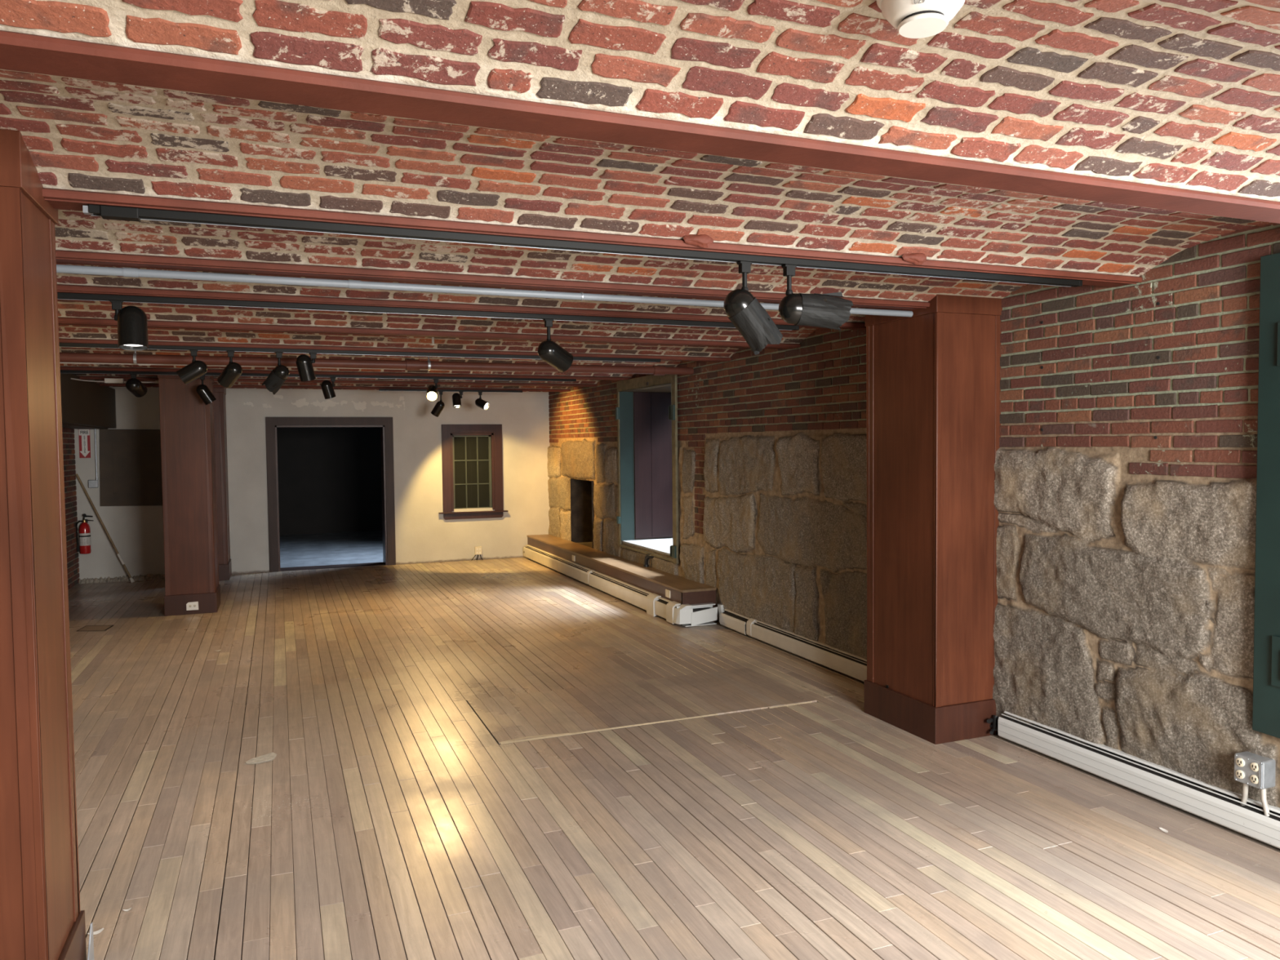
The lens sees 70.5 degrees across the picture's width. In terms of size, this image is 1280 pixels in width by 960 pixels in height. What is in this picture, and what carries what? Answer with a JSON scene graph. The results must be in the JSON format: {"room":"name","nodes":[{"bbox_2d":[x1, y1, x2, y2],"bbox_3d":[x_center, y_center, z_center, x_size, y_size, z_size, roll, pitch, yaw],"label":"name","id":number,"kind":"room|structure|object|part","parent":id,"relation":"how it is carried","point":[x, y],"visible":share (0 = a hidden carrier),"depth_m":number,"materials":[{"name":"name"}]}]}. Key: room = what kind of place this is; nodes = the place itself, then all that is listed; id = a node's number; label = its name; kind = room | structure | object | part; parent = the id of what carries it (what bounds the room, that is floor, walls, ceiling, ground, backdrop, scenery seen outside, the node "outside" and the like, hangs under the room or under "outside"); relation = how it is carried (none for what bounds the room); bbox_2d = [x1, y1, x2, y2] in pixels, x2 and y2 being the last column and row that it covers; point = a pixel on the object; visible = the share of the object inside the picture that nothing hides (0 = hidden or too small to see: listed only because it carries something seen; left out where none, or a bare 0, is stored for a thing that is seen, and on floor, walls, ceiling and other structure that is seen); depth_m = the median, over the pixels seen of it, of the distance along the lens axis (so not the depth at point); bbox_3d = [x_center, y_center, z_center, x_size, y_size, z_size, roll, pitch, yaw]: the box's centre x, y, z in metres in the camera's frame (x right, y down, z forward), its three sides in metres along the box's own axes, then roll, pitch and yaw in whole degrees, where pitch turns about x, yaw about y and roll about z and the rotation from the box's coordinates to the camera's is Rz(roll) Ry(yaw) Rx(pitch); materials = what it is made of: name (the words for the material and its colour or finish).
{"room":"empty basement gallery","nodes":[
{"label":"empty basement gallery","id":0,"kind":"room"},
{"bbox_2d":[62,427,79,590],"bbox_3d":[-4.304,0.216,4.536,0.018,2.610,14.200,-2,2,-22],"label":"wall","id":1,"kind":"structure","parent":0,"point":[68,451],"depth_m":10.81,"materials":[{"name":"brick"}]},
{"bbox_2d":[75,513,93,554],"bbox_3d":[-6.807,0.660,11.110,0.149,0.493,0.149,0,2,17],"label":"fire extinguisher","id":2,"kind":"object","parent":1,"relation":"attached to","point":[85,544],"visible":1,"depth_m":11.07,"materials":[{"name":"red paint"}]},
{"bbox_3d":[-6.776,0.460,11.114,0.108,0.093,0.028,-2,2,-22],"label":"handle","id":3,"kind":"part","parent":2,"relation":"part of","materials":[{"name":"black metal"}]},
{"bbox_2d":[73,386,550,579],"bbox_3d":[-4.227,-0.097,12.380,6.170,2.620,0.320,-2,2,-22],"label":"wall","id":4,"kind":"structure","parent":0,"point":[423,535],"depth_m":12.51,"materials":[{"name":"paint"}]},
{"bbox_2d":[78,429,90,457],"bbox_3d":[-6.838,-0.453,11.146,0.120,0.365,0.005,-2,2,-22],"label":"fire extinguisher sign","id":5,"kind":"object","parent":4,"relation":"attached to","point":[83,434],"visible":1,"depth_m":11.14,"materials":[{"name":"red plastic"}]},
{"bbox_2d":[88,429,98,488],"bbox_3d":[-6.753,-0.270,11.163,0.105,0.735,0.047,-2,2,-22],"label":"junction box","id":6,"kind":"object","parent":4,"relation":"attached to","point":[91,483],"visible":0.95,"depth_m":11.17,"materials":[{"name":"metal"}]},
{"bbox_2d":[99,429,162,506],"bbox_3d":[-6.361,-0.153,11.332,0.717,0.970,0.032,-2,2,-22],"label":"board","id":7,"kind":"object","parent":4,"relation":"attached to","point":[131,462],"visible":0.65,"depth_m":11.32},
{"bbox_3d":[-6.321,-0.148,11.334,0.490,0.630,0.005,-2,2,-22],"label":"panel moulding","id":8,"kind":"part","parent":7,"relation":"part of","materials":[{"name":"black wood"}]},
{"bbox_2d":[265,417,395,572],"bbox_3d":[-4.217,0.176,12.386,1.624,2.059,0.354,-2,2,-22],"label":"door frame","id":9,"kind":"structure","parent":4,"relation":"in","point":[385,424],"depth_m":12.29,"materials":[{"name":"brown wood"}]},
{"bbox_2d":[438,424,508,519],"bbox_3d":[-2.391,-0.120,12.938,0.985,1.345,0.125,-2,2,-22],"label":"window","id":10,"kind":"structure","parent":4,"relation":"in","point":[472,455],"depth_m":12.96,"materials":[{"name":"brown paint"}]},
{"bbox_3d":[-2.405,-0.102,12.975,0.551,1.075,0.004,-2,2,-22],"label":"glass","id":11,"kind":"part","parent":10,"relation":"part of","materials":[{"name":"black"}]},
{"bbox_3d":[-2.405,-0.102,12.974,0.555,1.079,0.030,-2,2,-22],"label":"sash","id":12,"kind":"part","parent":10,"relation":"part of","materials":[{"name":"grey paint"}]},
{"bbox_3d":[-2.401,-0.118,12.963,0.625,1.109,0.072,-2,2,-22],"label":"frame","id":13,"kind":"part","parent":10,"relation":"part of","materials":[{"name":"brown wood"}]},
{"bbox_3d":[-2.374,0.459,12.935,0.985,0.021,0.067,-2,2,-22],"label":"sill","id":14,"kind":"part","parent":10,"relation":"part of","materials":[{"name":"brown wood"}]},
{"bbox_2d":[471,546,483,559],"bbox_3d":[-2.337,1.053,12.969,0.168,0.193,0.064,-2,2,-22],"label":"wall outlet","id":15,"kind":"object","parent":4,"relation":"attached to","point":[478,550],"visible":1,"depth_m":12.97,"materials":[{"name":"beige plastic"}]},
{"bbox_3d":[-2.319,1.013,12.988,0.100,0.115,0.038,-2,2,-22],"label":"plate","id":16,"kind":"part","parent":15,"relation":"part of","materials":[{"name":"beige plastic"}]},
{"bbox_2d":[276,427,382,535],"bbox_3d":[-5.095,-0.246,15.044,6.900,2.720,5.280,-2,2,-22],"label":"wall","id":17,"kind":"structure","parent":0,"point":[330,478],"depth_m":17.43,"materials":[{"name":"paint"}]},
{"bbox_2d":[279,530,382,568],"bbox_3d":[-5.004,1.115,14.904,6.700,0.001,5.500,-2,2,-22],"label":"floor","id":18,"kind":"structure","parent":0,"point":[357,547],"depth_m":14.74,"materials":[{"name":"grey concrete"}]},
{"bbox_2d":[0,0,1279,391],"bbox_3d":[-1.715,-1.042,6.130,6.090,0.138,13.230,-2,2,-22],"label":"ceiling","id":19,"kind":"structure","parent":0,"point":[1180,94],"depth_m":2.45,"materials":[{"name":"brick"}]},
{"bbox_2d":[60,373,116,429],"bbox_3d":[-5.866,-0.799,9.045,0.430,0.495,4.596,-2,2,-22],"label":"boxed soffit","id":20,"kind":"structure","parent":19,"relation":"attached to","point":[85,405],"depth_m":9.60,"materials":[{"name":"brown paint"}]},
{"bbox_2d":[71,377,158,383],"bbox_3d":[-5.159,-0.985,9.001,0.861,0.046,0.060,-2,2,-22],"label":"cable","id":21,"kind":"object","parent":20,"relation":"attached to","point":[107,380],"visible":0.76,"depth_m":8.95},
{"bbox_2d":[59,362,536,372],"bbox_3d":[-2.819,-0.925,7.385,4.916,0.031,0.026,-2,2,-22],"label":"steel beam","id":22,"kind":"structure","parent":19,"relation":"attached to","point":[60,362],"depth_m":7.15,"materials":[{"name":"metal"}]},
{"bbox_2d":[97,382,570,391],"bbox_3d":[-3.774,-1.216,11.270,6.040,0.164,0.150,-2,2,-22],"label":"steel beam","id":23,"kind":"structure","parent":19,"relation":"attached to","point":[100,384],"depth_m":11.33,"materials":[{"name":"metal"}]},
{"bbox_2d":[77,375,596,386],"bbox_3d":[-3.366,-1.179,10.250,6.040,0.164,0.150,-2,2,-22],"label":"steel beam","id":24,"kind":"structure","parent":19,"relation":"attached to","point":[126,378],"depth_m":10.38,"materials":[{"name":"metal"}]},
{"bbox_2d":[59,366,631,380],"bbox_3d":[-2.920,-1.138,9.136,6.040,0.164,0.150,-2,2,-22],"label":"steel beam","id":25,"kind":"structure","parent":19,"relation":"attached to","point":[72,368],"depth_m":9.16,"materials":[{"name":"metal"}]},
{"bbox_2d":[60,369,576,382],"bbox_3d":[-3.008,-1.046,9.138,4.938,0.026,0.040,-2,2,-22],"label":"track","id":26,"kind":"object","parent":25,"relation":"attached to","point":[61,371],"visible":0.68,"depth_m":9.15,"materials":[{"name":"black metal"}]},
{"bbox_2d":[125,373,146,397],"bbox_3d":[-4.729,-0.884,8.489,0.133,0.213,0.206,-1,2,-2],"label":"track spotlight","id":27,"kind":"object","parent":26,"relation":"hanging from","point":[133,384],"visible":1,"depth_m":8.44,"materials":[{"name":"black metal"}]},
{"bbox_2d":[195,375,216,404],"bbox_3d":[-4.160,-0.861,8.677,0.174,0.286,0.111,-2,3,-37],"label":"track spotlight","id":28,"kind":"object","parent":26,"relation":"hanging from","point":[202,390],"visible":0.95,"depth_m":8.64,"materials":[{"name":"black metal"}]},
{"bbox_2d":[320,377,335,399],"bbox_3d":[-3.133,-0.922,9.100,0.112,0.220,0.148,1,3,39],"label":"track spotlight","id":29,"kind":"object","parent":26,"relation":"hanging from","point":[326,386],"visible":1,"depth_m":9.06,"materials":[{"name":"black metal"}]},
{"bbox_2d":[426,378,438,400],"bbox_3d":[-2.166,-0.940,9.456,0.124,0.232,0.199,-1,2,-10],"label":"track spotlight","id":30,"kind":"object","parent":26,"relation":"hanging from","point":[432,390],"visible":1,"depth_m":9.42,"materials":[{"name":"black metal"}]},
{"bbox_2d":[59,351,693,375],"bbox_3d":[-2.288,-1.007,7.508,5.996,0.188,0.094,-2,2,-22],"label":"ceiling beam","id":31,"kind":"structure","parent":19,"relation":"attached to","point":[409,364],"depth_m":7.51,"materials":[{"name":"metal"}]},
{"bbox_2d":[58,337,731,361],"bbox_3d":[-2.029,-1.057,6.909,6.040,0.164,0.150,-2,2,-22],"label":"steel beam","id":32,"kind":"structure","parent":19,"relation":"attached to","point":[60,340],"depth_m":6.87,"materials":[{"name":"metal"}]},
{"bbox_2d":[58,342,660,362],"bbox_3d":[-2.324,-0.957,6.764,5.373,0.026,0.040,-2,2,-22],"label":"track","id":33,"kind":"object","parent":32,"relation":"attached to","point":[61,344],"visible":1,"depth_m":6.79,"materials":[{"name":"black metal"}]},
{"bbox_2d":[176,349,207,384],"bbox_3d":[-3.174,-0.798,6.413,0.199,0.249,0.121,-2,2,-22],"label":"track spotlight","id":34,"kind":"object","parent":33,"relation":"hanging from","point":[195,370],"visible":1,"depth_m":6.38,"materials":[{"name":"black metal"}]},
{"bbox_2d":[217,351,242,387],"bbox_3d":[-2.955,-0.797,6.527,0.196,0.265,0.113,1,3,31],"label":"track spotlight","id":35,"kind":"object","parent":33,"relation":"hanging from","point":[232,371],"visible":1,"depth_m":6.49,"materials":[{"name":"black metal"}]},
{"bbox_3d":[-2.945,-0.856,6.518,0.030,0.065,0.030,-2,2,-22],"label":"stem","id":36,"kind":"part","parent":35,"relation":"part of","materials":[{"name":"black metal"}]},
{"bbox_2d":[262,351,289,394],"bbox_3d":[-2.677,-0.783,6.651,0.220,0.309,0.122,0,2,22],"label":"track spotlight","id":37,"kind":"object","parent":33,"relation":"hanging from","point":[277,376],"visible":1,"depth_m":6.61,"materials":[{"name":"black metal"}]},
{"bbox_3d":[-2.645,-0.861,6.638,0.030,0.071,0.030,-2,2,-22],"label":"stem","id":38,"kind":"part","parent":37,"relation":"part of","materials":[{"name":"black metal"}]},
{"bbox_2d":[295,352,316,381],"bbox_3d":[-2.481,-0.836,6.718,0.125,0.213,0.149,1,3,40],"label":"track spotlight","id":39,"kind":"object","parent":33,"relation":"hanging from","point":[304,362],"visible":1,"depth_m":6.68,"materials":[{"name":"black metal"}]},
{"bbox_2d":[57,316,800,349],"bbox_3d":[-1.606,-1.019,5.851,6.040,0.164,0.150,-2,2,-22],"label":"steel beam","id":40,"kind":"structure","parent":19,"relation":"attached to","point":[62,321],"depth_m":5.85,"materials":[{"name":"metal"}]},
{"bbox_2d":[430,337,435,345],"bbox_3d":[-1.483,-1.020,6.482,0.044,0.115,0.044,-2,2,-22],"label":"sprinkler head","id":41,"kind":"object","parent":19,"relation":"attached to","point":[433,338],"visible":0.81,"depth_m":6.47},
{"bbox_2d":[378,388,522,392],"bbox_3d":[-2.421,-1.156,11.707,1.838,0.026,0.040,-2,2,-22],"label":"track","id":42,"kind":"object","parent":19,"relation":"attached to","point":[380,389],"visible":1,"depth_m":11.70,"materials":[{"name":"black metal"}]},
{"bbox_2d":[431,391,444,417],"bbox_3d":[-2.607,-0.976,11.661,0.185,0.329,0.111,0,2,17],"label":"track spotlight","id":43,"kind":"object","parent":42,"relation":"hanging from","point":[438,407],"visible":1,"depth_m":11.62,"materials":[{"name":"black metal"}]},
{"bbox_2d":[452,391,462,407],"bbox_3d":[-2.358,-1.042,11.722,0.143,0.207,0.139,-2,2,-22],"label":"track spotlight","id":44,"kind":"object","parent":42,"relation":"hanging from","point":[456,397],"visible":1,"depth_m":11.68,"materials":[{"name":"black metal"}]},
{"bbox_2d":[475,391,489,410],"bbox_3d":[-2.066,-1.032,11.829,0.191,0.242,0.110,0,3,23],"label":"track spotlight","id":45,"kind":"object","parent":42,"relation":"hanging from","point":[481,403],"visible":1,"depth_m":11.80,"materials":[{"name":"black metal"}]},
{"bbox_2d":[57,284,866,329],"bbox_3d":[-1.164,-0.979,4.747,6.040,0.164,0.150,-2,2,-22],"label":"steel beam","id":46,"kind":"structure","parent":19,"relation":"attached to","point":[64,288],"depth_m":4.64,"materials":[{"name":"metal"}]},
{"bbox_2d":[57,292,799,330],"bbox_3d":[-1.497,-0.880,4.641,5.333,0.026,0.040,-2,2,-22],"label":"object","id":47,"kind":"structure","parent":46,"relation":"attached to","point":[60,295],"depth_m":4.69,"materials":[{"name":"black metal"}]},
{"bbox_2d":[110,300,148,351],"bbox_3d":[-2.399,-0.730,4.272,0.142,0.228,0.142,1,3,32],"label":"track spotlight","id":48,"kind":"object","parent":47,"relation":"hanging from","point":[132,321],"visible":1,"depth_m":4.24,"materials":[{"name":"black metal"}]},
{"bbox_3d":[-2.459,-0.774,4.258,0.030,0.056,0.030,-2,2,-22],"label":"stem","id":49,"kind":"part","parent":48,"relation":"part of","materials":[{"name":"black metal"}]},
{"bbox_2d":[537,319,573,372],"bbox_3d":[-0.478,-0.751,5.057,0.120,0.289,0.212,2,3,42],"label":"track spotlight","id":50,"kind":"object","parent":47,"relation":"hanging from","point":[548,351],"visible":1,"depth_m":5.02,"materials":[{"name":"black metal"}]},
{"bbox_3d":[-0.508,-0.806,5.037,0.030,0.096,0.030,-2,2,-22],"label":"stem","id":51,"kind":"part","parent":50,"relation":"part of","materials":[{"name":"black metal"}]},
{"bbox_2d":[55,249,929,310],"bbox_3d":[-0.860,-0.951,3.986,6.040,0.164,0.150,-2,2,-22],"label":"steel beam","id":52,"kind":"structure","parent":19,"relation":"attached to","point":[72,257],"depth_m":3.90,"materials":[{"name":"metal"}]},
{"bbox_2d":[56,264,912,316],"bbox_3d":[-1.094,-0.848,3.961,5.578,0.039,0.039,-2,2,-22],"label":"pipe","id":53,"kind":"object","parent":52,"relation":"attached to","point":[62,268],"visible":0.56,"depth_m":3.96,"materials":[{"name":"metal"}]},
{"bbox_2d":[42,187,1142,287],"bbox_3d":[-0.515,-0.920,3.123,6.040,0.164,0.150,-2,2,-22],"label":"steel beam","id":54,"kind":"structure","parent":19,"relation":"attached to","point":[67,199],"depth_m":3.09,"materials":[{"name":"metal"}]},
{"bbox_2d":[82,204,1082,287],"bbox_3d":[0.179,-0.843,3.399,3.923,0.032,0.046,-2,2,-22],"label":"track","id":55,"kind":"object","parent":54,"relation":"attached to","point":[106,212],"visible":1,"depth_m":3.15,"materials":[{"name":"black metal"}]},
{"bbox_2d":[723,260,782,355],"bbox_3d":[0.437,-0.665,3.499,0.234,0.354,0.137,-1,2,-16],"label":"track spotlight","id":56,"kind":"object","parent":55,"relation":"hanging from","point":[744,310],"visible":1,"depth_m":3.45,"materials":[{"name":"black metal"}]},
{"bbox_3d":[0.404,-0.758,3.491,0.030,0.086,0.030,-2,2,-22],"label":"stem","id":57,"kind":"part","parent":56,"relation":"part of","materials":[{"name":"black metal"}]},
{"bbox_2d":[778,263,853,330],"bbox_3d":[0.687,-0.721,3.570,0.287,0.253,0.133,-1,2,-9],"label":"track spotlight","id":58,"kind":"object","parent":55,"relation":"hanging from","point":[819,310],"visible":1,"depth_m":3.53,"materials":[{"name":"black metal"}]},
{"bbox_3d":[0.588,-0.762,3.564,0.030,0.086,0.030,-2,2,-22],"label":"stem","id":59,"kind":"part","parent":58,"relation":"part of","materials":[{"name":"black metal"}]},
{"bbox_2d":[683,234,713,248],"bbox_3d":[0.215,-0.882,3.325,0.124,0.058,0.044,-2,2,-22],"label":"lump","id":60,"kind":"object","parent":54,"relation":"attached to","point":[704,241],"visible":1,"depth_m":3.31,"materials":[{"name":"red paint"}]},
{"bbox_2d":[902,253,926,264],"bbox_3d":[1.117,-0.906,3.685,0.123,0.058,0.044,-2,2,-22],"label":"lump","id":61,"kind":"object","parent":54,"relation":"attached to","point":[916,258],"visible":1,"depth_m":3.67,"materials":[{"name":"red paint"}]},
{"bbox_2d":[0,30,1279,223],"bbox_3d":[-0.099,-0.884,2.084,6.040,0.160,0.136,-2,2,-22],"label":"steel beam","id":62,"kind":"structure","parent":19,"relation":"attached to","point":[19,51],"depth_m":2.02,"materials":[{"name":"red paint"}]},
{"bbox_2d":[876,0,964,38],"bbox_3d":[0.540,-0.906,1.730,0.172,0.085,0.172,-2,2,-22],"label":"smoke detector","id":63,"kind":"object","parent":19,"relation":"attached to","point":[913,19],"visible":1,"depth_m":1.71,"materials":[{"name":"white plastic"}]},
{"bbox_2d":[67,557,1279,959],"bbox_3d":[-1.435,1.446,5.594,6.250,0.013,14.550,-2,2,-22],"label":"floor","id":64,"kind":"structure","parent":0,"point":[687,860],"depth_m":4.03,"materials":[{"name":"brown wood"}]},
{"bbox_2d":[0,128,86,959],"bbox_3d":[-1.911,0.318,2.515,0.500,2.500,0.435,-2,2,-22],"label":"column","id":65,"kind":"structure","parent":64,"relation":"on","point":[42,918],"depth_m":2.43,"materials":[{"name":"brown wood"}]},
{"bbox_2d":[87,921,93,959],"bbox_3d":[-1.727,1.479,2.844,0.004,0.150,0.090,-2,2,-22],"label":"scrap","id":66,"kind":"object","parent":64,"relation":"on","point":[91,947],"visible":1,"depth_m":2.85,"materials":[{"name":"paper"}]},
{"bbox_2d":[76,625,113,631],"bbox_3d":[-5.012,1.365,8.336,0.257,0.002,0.325,-1,2,-14],"label":"access panel","id":67,"kind":"object","parent":64,"relation":"on","point":[87,628],"visible":1,"depth_m":8.34,"materials":[{"name":"brown wood"}]},
{"bbox_2d":[87,927,103,934],"bbox_3d":[-1.854,1.542,3.087,0.048,0.004,0.023,-3,3,-45],"label":"flake","id":68,"kind":"object","parent":64,"relation":"on","point":[102,929],"visible":0.8,"depth_m":3.09,"materials":[{"name":"white paint"}]},
{"bbox_2d":[75,473,134,582],"bbox_3d":[-6.577,0.596,11.136,0.668,1.358,0.044,-1,2,-1],"label":"handle","id":69,"kind":"object","parent":64,"relation":"on","point":[131,580],"visible":1,"depth_m":11.12,"materials":[{"name":"brown wood"}]},
{"bbox_2d":[78,573,164,583],"bbox_3d":[-6.324,1.226,11.353,1.230,0.063,0.113,-2,2,-22],"label":"rubble","id":70,"kind":"object","parent":64,"relation":"on","point":[149,576],"visible":0.72,"depth_m":11.30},
{"bbox_2d":[157,374,220,616],"bbox_3d":[-4.579,0.075,9.211,0.470,2.500,0.610,-2,2,-22],"label":"column","id":71,"kind":"structure","parent":64,"relation":"on","point":[187,428],"depth_m":8.96,"materials":[{"name":"brown wood"}]},
{"bbox_2d":[186,601,198,610],"bbox_3d":[-4.444,1.252,8.988,0.108,0.082,0.007,-2,2,-22],"label":"outlet plate","id":72,"kind":"object","parent":71,"relation":"attached to","point":[190,606],"depth_m":8.98,"materials":[{"name":"white plastic"}]},
{"bbox_2d":[213,387,231,580],"bbox_3d":[-5.450,-0.005,11.414,0.460,2.500,0.570,-2,2,-22],"label":"column","id":73,"kind":"structure","parent":64,"relation":"on","point":[220,403],"depth_m":11.24,"materials":[{"name":"brown wood"}]},
{"bbox_2d":[244,751,276,764],"bbox_3d":[-1.995,1.477,4.781,0.121,0.002,0.197,1,3,36],"label":"worn patch","id":74,"kind":"object","parent":64,"relation":"on","point":[268,757],"visible":1,"depth_m":4.79,"materials":[{"name":"beige wood"}]},
{"bbox_2d":[523,544,680,624],"bbox_3d":[-0.668,1.129,10.707,0.084,0.194,5.390,-2,2,-22],"label":"baseboard heater","id":75,"kind":"object","parent":64,"relation":"on","point":[654,604],"visible":0.98,"depth_m":9.82,"materials":[{"name":"white metal"}]},
{"bbox_3d":[-1.107,1.074,11.866,0.038,0.159,2.910,-2,2,-22],"label":"plate","id":76,"kind":"part","parent":75,"relation":"part of","materials":[{"name":"white metal"}]},
{"bbox_3d":[-0.210,1.155,9.625,0.038,0.159,1.780,-2,2,-22],"label":"plate","id":77,"kind":"part","parent":75,"relation":"part of","materials":[{"name":"white metal"}]},
{"bbox_3d":[0.244,1.199,8.493,0.035,0.154,0.300,-2,2,-22],"label":"plate","id":78,"kind":"part","parent":75,"relation":"part of","materials":[{"name":"white metal"}]},
{"bbox_2d":[527,534,716,625],"bbox_3d":[-0.476,1.060,10.781,0.345,0.322,5.490,-2,2,-22],"label":"bench","id":79,"kind":"object","parent":64,"relation":"on","point":[683,590],"visible":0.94,"depth_m":9.56,"materials":[{"name":"brown wood"}]},
{"bbox_2d":[643,553,653,567],"bbox_3d":[0.115,0.862,9.715,0.189,0.147,0.067,1,3,37],"label":"pipe elbow","id":80,"kind":"object","parent":79,"relation":"on","point":[649,556],"visible":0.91,"depth_m":9.73,"materials":[{"name":"black metal"}]},
{"bbox_2d":[665,589,670,598],"bbox_3d":[0.261,1.066,8.484,0.011,0.070,0.100,-2,2,-22],"label":"outlet plate","id":81,"kind":"object","parent":79,"relation":"attached to","point":[667,592],"visible":1,"depth_m":8.48,"materials":[{"name":"beige plastic"}]},
{"bbox_2d":[466,667,817,745],"bbox_3d":[0.006,1.420,5.801,2.061,0.015,0.943,-2,2,-22],"label":"floor hatch","id":82,"kind":"object","parent":64,"relation":"on","point":[520,717],"visible":1,"depth_m":5.73,"materials":[{"name":"brown wood"}]},
{"bbox_2d":[112,660,1185,953],"bbox_3d":[-0.636,1.445,5.236,4.574,0.001,6.829,-2,2,-22],"label":"dust specks","id":83,"kind":"object","parent":64,"relation":"on","point":[656,660],"visible":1,"depth_m":4.27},
{"bbox_2d":[672,602,724,626],"bbox_3d":[0.536,1.218,8.174,0.460,0.188,0.173,-1,2,-14],"label":"baseboard heater","id":84,"kind":"object","parent":64,"relation":"on","point":[692,615],"visible":0.94,"depth_m":8.14,"materials":[{"name":"white metal"}]},
{"bbox_3d":[0.579,1.228,8.155,0.261,0.155,0.010,-1,2,-19],"label":"loose panel","id":85,"kind":"part","parent":84,"relation":"part of","materials":[{"name":"white metal"}]},
{"bbox_2d":[864,294,1002,744],"bbox_3d":[1.687,0.171,5.248,0.466,2.500,0.645,-2,2,-22],"label":"column","id":86,"kind":"structure","parent":64,"relation":"on","point":[933,374],"depth_m":5.00,"materials":[{"name":"brown wood"}]},
{"bbox_2d":[986,711,1279,848],"bbox_3d":[2.906,1.425,2.680,0.123,0.136,5.120,-2,2,-22],"label":"baseboard heater","id":87,"kind":"object","parent":64,"relation":"on","point":[1221,806],"visible":1,"depth_m":4.12,"materials":[{"name":"white metal"}]},
{"bbox_2d":[1159,827,1168,832],"bbox_3d":[2.204,1.472,3.802,0.023,0.004,0.048,-1,2,-1],"label":"flake","id":88,"kind":"object","parent":64,"relation":"on","point":[1161,828],"visible":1,"depth_m":3.80,"materials":[{"name":"white"}]},
{"bbox_2d":[546,222,1279,807],"bbox_3d":[1.230,0.029,6.904,0.069,2.660,14.510,-2,2,-22],"label":"wall","id":89,"kind":"structure","parent":0,"point":[1126,463],"depth_m":4.56,"materials":[{"name":"stone"}]},
{"bbox_2d":[570,478,594,548],"bbox_3d":[-0.565,0.431,12.021,0.460,0.880,0.900,-2,2,-22],"label":"fireplace","id":90,"kind":"object","parent":89,"relation":"attached to","point":[582,516],"depth_m":12.40,"materials":[{"name":"stone"}]},
{"bbox_2d":[614,374,678,564],"bbox_3d":[0.456,-0.163,9.962,0.962,1.931,1.680,-2,2,-22],"label":"window","id":91,"kind":"structure","parent":89,"relation":"in","point":[653,488],"depth_m":10.58,"materials":[{"name":"wood"}]},
{"bbox_3d":[0.162,-0.172,10.658,0.483,1.711,0.023,-2,2,-22],"label":"shutter panel","id":92,"kind":"part","parent":91,"relation":"part of","materials":[{"name":"brown wood"}]},
{"bbox_2d":[622,383,672,542],"bbox_3d":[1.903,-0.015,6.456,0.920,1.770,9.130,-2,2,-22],"label":"trim","id":93,"kind":"structure","parent":89,"relation":"attached to","point":[664,388],"depth_m":10.47,"materials":[{"name":"brown wood"}]},
{"bbox_2d":[622,537,672,555],"bbox_3d":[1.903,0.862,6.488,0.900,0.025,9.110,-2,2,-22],"label":"window sill","id":94,"kind":"structure","parent":89,"relation":"attached to","point":[659,545],"depth_m":10.15,"materials":[{"name":"paint"}]},
{"bbox_2d":[720,608,866,681],"bbox_3d":[1.242,1.268,6.883,0.090,0.144,2.635,-2,2,-22],"label":"baseboard heater","id":95,"kind":"object","parent":89,"relation":"attached to","point":[819,652],"visible":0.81,"depth_m":6.90,"materials":[{"name":"white metal"}]},
{"bbox_3d":[0.862,1.229,7.895,0.045,0.130,0.470,-2,2,-22],"label":"plate","id":96,"kind":"part","parent":95,"relation":"part of","materials":[{"name":"white metal"}]},
{"bbox_3d":[1.358,1.272,6.660,0.040,0.132,2.135,-2,2,-22],"label":"plate","id":97,"kind":"part","parent":95,"relation":"part of","materials":[{"name":"white metal"}]},
{"bbox_2d":[1234,751,1275,816],"bbox_3d":[2.500,1.271,3.695,0.082,0.294,0.145,-2,2,-22],"label":"outlet box","id":98,"kind":"object","parent":89,"relation":"attached to","point":[1251,769],"visible":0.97,"depth_m":3.65,"materials":[{"name":"metal"}]},
{"bbox_2d":[1252,252,1279,738],"bbox_3d":[3.238,0.084,2.953,0.902,1.923,1.870,-2,2,-22],"label":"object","id":99,"kind":"structure","parent":89,"relation":"in","point":[1266,664],"depth_m":3.61,"materials":[{"name":"teal paint"}]}
]}

